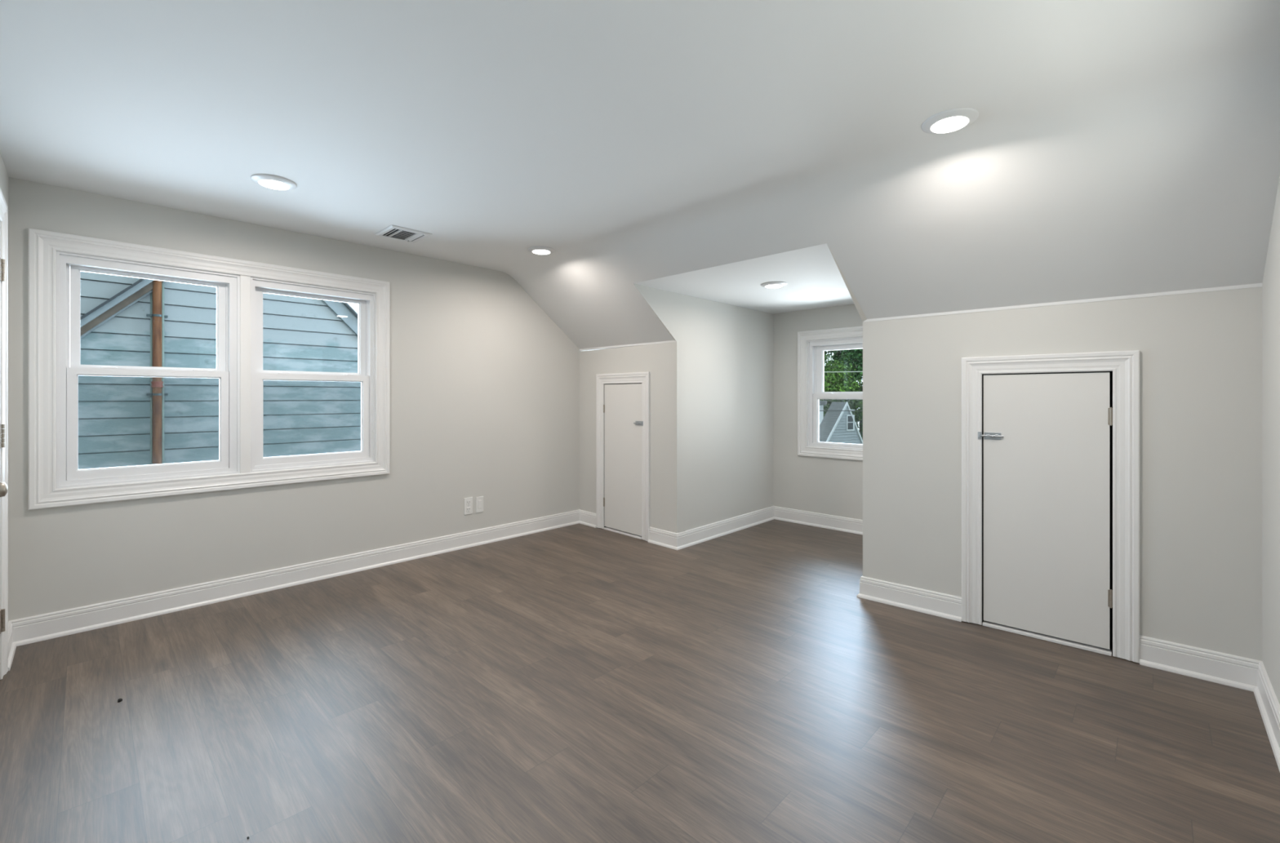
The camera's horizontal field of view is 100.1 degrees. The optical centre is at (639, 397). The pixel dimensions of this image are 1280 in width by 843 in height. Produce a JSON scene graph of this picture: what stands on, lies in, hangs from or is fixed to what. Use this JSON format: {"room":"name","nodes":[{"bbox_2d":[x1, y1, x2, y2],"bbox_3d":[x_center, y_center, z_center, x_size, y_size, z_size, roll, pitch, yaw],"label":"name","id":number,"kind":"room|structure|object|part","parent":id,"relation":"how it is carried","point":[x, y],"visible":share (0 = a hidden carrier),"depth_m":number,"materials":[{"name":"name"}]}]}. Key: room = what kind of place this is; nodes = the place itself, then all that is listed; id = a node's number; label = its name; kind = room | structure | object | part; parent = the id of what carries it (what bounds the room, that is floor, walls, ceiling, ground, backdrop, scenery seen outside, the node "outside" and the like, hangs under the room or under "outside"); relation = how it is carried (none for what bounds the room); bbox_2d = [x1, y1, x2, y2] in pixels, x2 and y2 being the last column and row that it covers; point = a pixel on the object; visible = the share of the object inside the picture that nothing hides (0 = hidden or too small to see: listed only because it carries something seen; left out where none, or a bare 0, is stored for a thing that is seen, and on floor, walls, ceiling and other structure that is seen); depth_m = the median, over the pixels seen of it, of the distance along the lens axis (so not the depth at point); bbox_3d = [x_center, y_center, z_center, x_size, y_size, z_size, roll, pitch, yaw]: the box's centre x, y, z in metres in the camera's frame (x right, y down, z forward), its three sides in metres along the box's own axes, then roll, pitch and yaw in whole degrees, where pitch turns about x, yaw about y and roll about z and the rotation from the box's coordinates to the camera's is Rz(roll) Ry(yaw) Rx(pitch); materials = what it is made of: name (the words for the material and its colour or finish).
{"room":"empty attic room","nodes":[
{"label":"empty attic room","id":0,"kind":"room"},
{"bbox_2d":[0,152,8,621],"bbox_3d":[-1.500,0.021,1.012,4.380,2.358,0.120,0,0,44],"label":"wall","id":1,"kind":"structure","parent":0,"point":[4,178],"depth_m":2.57,"materials":[{"name":"white paint"}]},
{"bbox_2d":[0,188,8,679],"bbox_3d":[-2.451,0.182,1.986,0.951,2.035,0.181,0,0,44],"label":"door","id":2,"kind":"structure","parent":1,"relation":"in","point":[3,206],"depth_m":2.31,"materials":[{"name":"white paint"}]},
{"bbox_3d":[-2.184,0.315,1.809,0.064,0.064,0.065,0,0,44],"label":"knob","id":3,"kind":"part","parent":2,"relation":"part of","materials":[{"name":"silver metal"}]},
{"bbox_2d":[8,621,16,671],"bbox_3d":[-2.898,1.138,2.463,0.354,0.124,0.026,0,0,44],"label":"baseboard","id":4,"kind":"structure","parent":1,"relation":"attached to","point":[11,646],"depth_m":2.49,"materials":[{"name":"white paint"}]},
{"bbox_2d":[8,177,587,621],"bbox_3d":[-1.863,0.021,3.891,0.140,2.358,3.760,0,0,44],"label":"wall","id":5,"kind":"structure","parent":0,"point":[485,384],"depth_m":3.62,"materials":[{"name":"white paint"}]},
{"bbox_2d":[28,227,390,510],"bbox_3d":[-2.437,-0.137,3.274,0.150,1.374,1.708,0,0,44],"label":"window","id":6,"kind":"structure","parent":5,"relation":"in","point":[55,366],"depth_m":3.10,"materials":[{"name":"white paint"}]},
{"bbox_3d":[-2.731,-0.400,3.010,0.034,0.575,0.643,0,0,44],"label":"sash","id":7,"kind":"part","parent":6,"relation":"part of","materials":[{"name":"white plastic"}]},
{"bbox_3d":[-2.702,0.137,2.980,0.034,0.578,0.664,0,0,44],"label":"sash","id":8,"kind":"part","parent":6,"relation":"part of","materials":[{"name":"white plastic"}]},
{"bbox_3d":[-2.716,-0.137,3.003,0.126,1.193,0.749,0,0,44],"label":"frame","id":9,"kind":"part","parent":6,"relation":"part of","materials":[{"name":"white plastic"}]},
{"bbox_3d":[-2.180,-0.398,3.581,0.034,0.578,0.644,0,0,44],"label":"sash","id":10,"kind":"part","parent":6,"relation":"part of","materials":[{"name":"white plastic"}]},
{"bbox_3d":[-2.151,0.139,3.551,0.034,0.575,0.665,0,0,44],"label":"sash","id":11,"kind":"part","parent":6,"relation":"part of","materials":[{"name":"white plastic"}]},
{"bbox_3d":[-2.168,-0.137,3.570,0.126,1.193,0.727,0,0,44],"label":"frame","id":12,"kind":"part","parent":6,"relation":"part of","materials":[{"name":"white plastic"}]},
{"bbox_2d":[9,509,579,646],"bbox_3d":[-1.796,1.138,3.841,0.026,0.124,3.540,0,0,44],"label":"baseboard","id":13,"kind":"structure","parent":5,"relation":"attached to","point":[32,629],"depth_m":3.25,"materials":[{"name":"white paint"}]},
{"bbox_2d":[463,497,472,515],"bbox_3d":[-1.373,0.874,4.291,0.009,0.133,0.073,0,0,44],"label":"power outlet","id":14,"kind":"object","parent":5,"relation":"attached to","point":[468,502],"visible":1,"depth_m":4.29,"materials":[{"name":"white plastic"}]},
{"bbox_2d":[475,496,483,512],"bbox_3d":[-1.305,0.875,4.363,0.008,0.127,0.066,0,0,44],"label":"wall plate","id":15,"kind":"object","parent":5,"relation":"attached to","point":[479,500],"visible":1,"depth_m":4.36,"materials":[{"name":"white plastic"}]},
{"bbox_2d":[579,342,684,533],"bbox_3d":[-0.107,0.382,4.712,0.100,1.636,1.245,0,0,-44],"label":"wall","id":16,"kind":"structure","parent":0,"point":[664,362],"depth_m":4.39,"materials":[{"name":"white paint"}]},
{"bbox_2d":[579,509,596,528],"bbox_3d":[-0.492,1.138,5.017,0.026,0.124,0.270,0,0,-44],"label":"baseboard","id":17,"kind":"structure","parent":16,"relation":"attached to","point":[587,518],"depth_m":5.01,"materials":[{"name":"white paint"}]},
{"bbox_2d":[595,372,649,541],"bbox_3d":[-0.125,0.496,4.713,0.120,1.408,0.678,0,0,-44],"label":"door","id":18,"kind":"structure","parent":16,"relation":"in","point":[622,399],"depth_m":4.68,"materials":[{"name":"white paint"}]},
{"bbox_2d":[648,526,677,550],"bbox_3d":[0.188,1.138,4.318,0.026,0.124,0.324,0,0,-44],"label":"baseboard","id":19,"kind":"structure","parent":16,"relation":"attached to","point":[660,537],"depth_m":4.32,"materials":[{"name":"white paint"}]},
{"bbox_2d":[0,0,1279,351],"bbox_3d":[-0.282,-0.746,2.361,4.500,0.625,3.713,0,0,44],"label":"ceiling","id":20,"kind":"structure","parent":0,"point":[1114,149],"depth_m":2.03,"materials":[{"name":"white paint"}]},
{"bbox_2d":[250,173,297,190],"bbox_3d":[-1.798,-1.048,2.633,0.189,0.020,0.189,0,0,44],"label":"recessed light","id":21,"kind":"object","parent":20,"relation":"in","point":[271,181],"visible":1,"depth_m":2.60,"materials":[{"name":"white metal"}]},
{"bbox_2d":[258,179,288,190],"bbox_3d":[-1.798,-1.042,2.633,0.125,0.008,0.125,0,0,44],"label":"diffuser","id":22,"kind":"object","parent":21,"relation":"attached to","point":[279,184],"depth_m":2.62,"materials":[{"name":"white plastic"}]},
{"bbox_2d":[374,225,431,243],"bbox_3d":[-1.535,-1.053,3.478,0.275,0.010,0.256,0,0,44],"label":"ceiling vent","id":23,"kind":"object","parent":20,"relation":"in","point":[409,235],"visible":1,"depth_m":3.46,"materials":[{"name":"white metal"}]},
{"bbox_2d":[528,246,554,254],"bbox_3d":[-0.709,-1.048,3.855,0.189,0.020,0.189,0,0,44],"label":"recessed light","id":24,"kind":"object","parent":20,"relation":"in","point":[536,250],"visible":1,"depth_m":3.81,"materials":[{"name":"white"}]},
{"bbox_2d":[532,249,550,254],"bbox_3d":[-0.709,-1.042,3.855,0.125,0.008,0.125,0,0,44],"label":"diffuser","id":25,"kind":"object","parent":24,"relation":"attached to","point":[536,251],"depth_m":3.83,"materials":[{"name":"white plastic"}]},
{"bbox_2d":[921,107,978,133],"bbox_3d":[1.186,-1.048,2.054,0.189,0.020,0.189,0,0,44],"label":"recessed light","id":26,"kind":"object","parent":20,"relation":"in","point":[953,120],"visible":1,"depth_m":2.02,"materials":[{"name":"white"}]},
{"bbox_2d":[931,116,968,133],"bbox_3d":[1.186,-1.042,2.054,0.125,0.008,0.125,0,0,44],"label":"diffuser","id":27,"kind":"object","parent":26,"relation":"attached to","point":[941,124],"depth_m":2.04,"materials":[{"name":"white plastic"}]},
{"bbox_2d":[0,519,1279,842],"bbox_3d":[0.229,1.200,2.876,4.360,0.001,5.065,0,0,44],"label":"floor","id":28,"kind":"structure","parent":0,"point":[576,683],"depth_m":2.01,"materials":[{"name":"brown wood"}]},
{"bbox_2d":[633,284,773,531],"bbox_3d":[0.602,0.179,4.617,0.090,2.041,1.970,0,0,44],"label":"wall","id":29,"kind":"structure","parent":0,"point":[729,348],"depth_m":4.67,"materials":[{"name":"white paint"}]},
{"bbox_2d":[676,506,774,550],"bbox_3d":[0.805,1.138,4.744,0.026,0.124,1.506,0,0,44],"label":"baseboard","id":30,"kind":"structure","parent":29,"relation":"attached to","point":[694,536],"depth_m":4.65,"materials":[{"name":"white paint"}]},
{"bbox_2d":[633,243,854,314],"bbox_3d":[1.193,-0.861,4.116,1.456,0.080,2.070,0,0,44],"label":"ceiling","id":31,"kind":"structure","parent":0,"point":[813,277],"depth_m":3.85,"materials":[{"name":"white paint"}]},
{"bbox_2d":[760,281,787,288],"bbox_3d":[0.976,-0.811,3.901,0.189,0.020,0.189,0,0,44],"label":"recessed light","id":32,"kind":"object","parent":31,"relation":"in","point":[771,284],"visible":1,"depth_m":3.85,"materials":[{"name":"white"}]},
{"bbox_2d":[764,284,782,288],"bbox_3d":[0.976,-0.805,3.901,0.125,0.008,0.125,0,0,44],"label":"diffuser","id":33,"kind":"object","parent":32,"relation":"attached to","point":[766,286],"depth_m":3.88,"materials":[{"name":"white plastic"}]},
{"bbox_2d":[773,304,862,519],"bbox_3d":[1.891,0.149,4.839,1.656,2.101,0.140,0,0,44],"label":"wall","id":34,"kind":"structure","parent":0,"point":[820,485],"depth_m":5.10,"materials":[{"name":"white paint"}]},
{"bbox_2d":[773,506,862,534],"bbox_3d":[1.833,1.138,4.780,1.456,0.124,0.026,0,0,44],"label":"baseboard","id":35,"kind":"structure","parent":34,"relation":"attached to","point":[795,516],"depth_m":4.95,"materials":[{"name":"white paint"}]},
{"bbox_2d":[797,325,862,461],"bbox_3d":[1.881,-0.033,4.828,0.925,1.176,0.150,0,0,44],"label":"window","id":36,"kind":"structure","parent":34,"relation":"in","point":[811,353],"depth_m":5.02,"materials":[{"name":"white paint"}]},
{"bbox_3d":[1.871,0.200,4.818,0.653,0.462,0.034,0,0,44],"label":"sash","id":37,"kind":"part","parent":36,"relation":"part of","materials":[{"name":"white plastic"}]},
{"bbox_3d":[1.900,-0.237,4.848,0.626,0.493,0.034,0,0,44],"label":"sash","id":38,"kind":"part","parent":36,"relation":"part of","materials":[{"name":"white plastic"}]},
{"bbox_2d":[828,247,866,321],"bbox_3d":[1.715,0.179,3.543,0.090,2.041,1.970,0,0,44],"label":"wall","id":39,"kind":"structure","parent":0,"point":[860,312],"depth_m":3.10,"materials":[{"name":"white paint"}]},
{"bbox_2d":[862,286,1262,661],"bbox_3d":[1.968,0.376,2.737,1.582,1.649,0.100,0,0,41],"label":"wall","id":40,"kind":"structure","parent":0,"point":[1201,353],"depth_m":2.39,"materials":[{"name":"white paint"}]},
{"bbox_2d":[856,576,961,622],"bbox_3d":[1.515,1.138,3.046,0.547,0.124,0.026,0,0,41],"label":"baseboard","id":41,"kind":"structure","parent":40,"relation":"attached to","point":[920,600],"depth_m":3.03,"materials":[{"name":"white paint"}]},
{"bbox_2d":[961,350,1139,662],"bbox_3d":[2.018,0.495,2.678,0.696,1.410,0.120,0,0,41],"label":"door","id":42,"kind":"structure","parent":40,"relation":"in","point":[1051,442],"depth_m":2.62,"materials":[{"name":"white paint"}]},
{"bbox_3d":[1.825,0.206,2.778,0.100,0.016,0.019,0,0,41],"label":"bolt rod","id":43,"kind":"part","parent":42,"relation":"part of","materials":[{"name":"silver metal"}]},
{"bbox_2d":[1139,635,1261,691],"bbox_3d":[2.387,1.138,2.292,0.366,0.124,0.026,0,0,41],"label":"baseboard","id":44,"kind":"structure","parent":40,"relation":"attached to","point":[1227,669],"depth_m":2.29,"materials":[{"name":"white paint"}]},
{"bbox_2d":[1262,174,1279,705],"bbox_3d":[1.340,0.021,0.844,0.140,2.358,3.783,0,0,44],"label":"wall","id":45,"kind":"structure","parent":0,"point":[1271,279],"depth_m":2.02,"materials":[{"name":"white paint"}]},
{"bbox_2d":[1253,661,1279,772],"bbox_3d":[1.280,1.138,0.902,0.026,0.124,3.583,0,0,44],"label":"baseboard","id":46,"kind":"structure","parent":45,"relation":"attached to","point":[1266,699],"depth_m":1.95,"materials":[{"name":"white paint"}]},
{"label":"outside","id":47,"kind":"structure","parent":0,"visible":0},
{"bbox_3d":[-0.604,6.360,5.095,180.000,0.300,180.000,0,0,44],"label":"ground","id":48,"kind":"structure","parent":47,"visible":0},
{"bbox_2d":[78,271,360,469],"bbox_3d":[-7.081,1.429,6.411,6.650,9.542,10.900,0,0,44],"label":"house","id":49,"kind":"structure","parent":48,"relation":"on","point":[126,321],"depth_m":4.88,"materials":[{"name":"blue wood"}]},
{"bbox_3d":[-5.096,0.242,3.830,0.079,2.672,2.622,0,0,44],"label":"roof edge molding","id":50,"kind":"part","parent":49,"relation":"part of","materials":[{"name":"brown wood"}]},
{"bbox_2d":[819,400,826,424],"bbox_3d":[12.259,3.270,47.533,8.050,5.860,5.300,0,0,21],"label":"house","id":51,"kind":"structure","parent":48,"relation":"on","point":[822,403],"depth_m":43.98,"materials":[{"name":"white"}]},
{"bbox_2d":[819,401,862,444],"bbox_3d":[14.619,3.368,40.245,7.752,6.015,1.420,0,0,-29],"label":"house","id":52,"kind":"structure","parent":48,"relation":"on","point":[838,427],"depth_m":39.93,"materials":[{"name":"grey"}]},
{"bbox_3d":[15.734,1.920,40.073,0.560,1.000,0.025,0,0,-29],"label":"pane","id":53,"kind":"part","parent":52,"relation":"part of","materials":[{"name":"grey glass"}]},
{"bbox_2d":[819,352,862,420],"bbox_3d":[18.067,0.444,54.882,9.834,11.530,9.284,0,0,44],"label":"tree","id":54,"kind":"object","parent":48,"relation":"on","point":[833,381],"visible":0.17,"depth_m":52.54,"materials":[{"name":"green plant"}]},
{"bbox_2d":[824,348,862,439],"bbox_3d":[27.549,-1.706,67.179,13.503,15.825,14.175,0,0,-41],"label":"tree","id":55,"kind":"object","parent":48,"relation":"on","point":[856,355],"visible":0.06,"depth_m":63.01,"materials":[{"name":"green plant"}]},
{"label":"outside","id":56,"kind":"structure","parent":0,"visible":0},
{"bbox_2d":[832,371,862,372],"bbox_3d":[6.448,-1.038,20.107,15.212,0.246,0.020,0,0,1],"label":"utility wire","id":57,"kind":"object","parent":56,"point":[833,371],"visible":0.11,"depth_m":20.08,"materials":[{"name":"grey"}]},
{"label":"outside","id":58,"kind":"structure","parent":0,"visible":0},
{"bbox_2d":[819,410,862,411],"bbox_3d":[5.001,0.320,13.999,11.956,0.100,0.018,0,0,1],"label":"utility wire","id":59,"kind":"object","parent":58,"point":[820,411],"visible":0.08,"depth_m":13.99,"materials":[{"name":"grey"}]}
]}

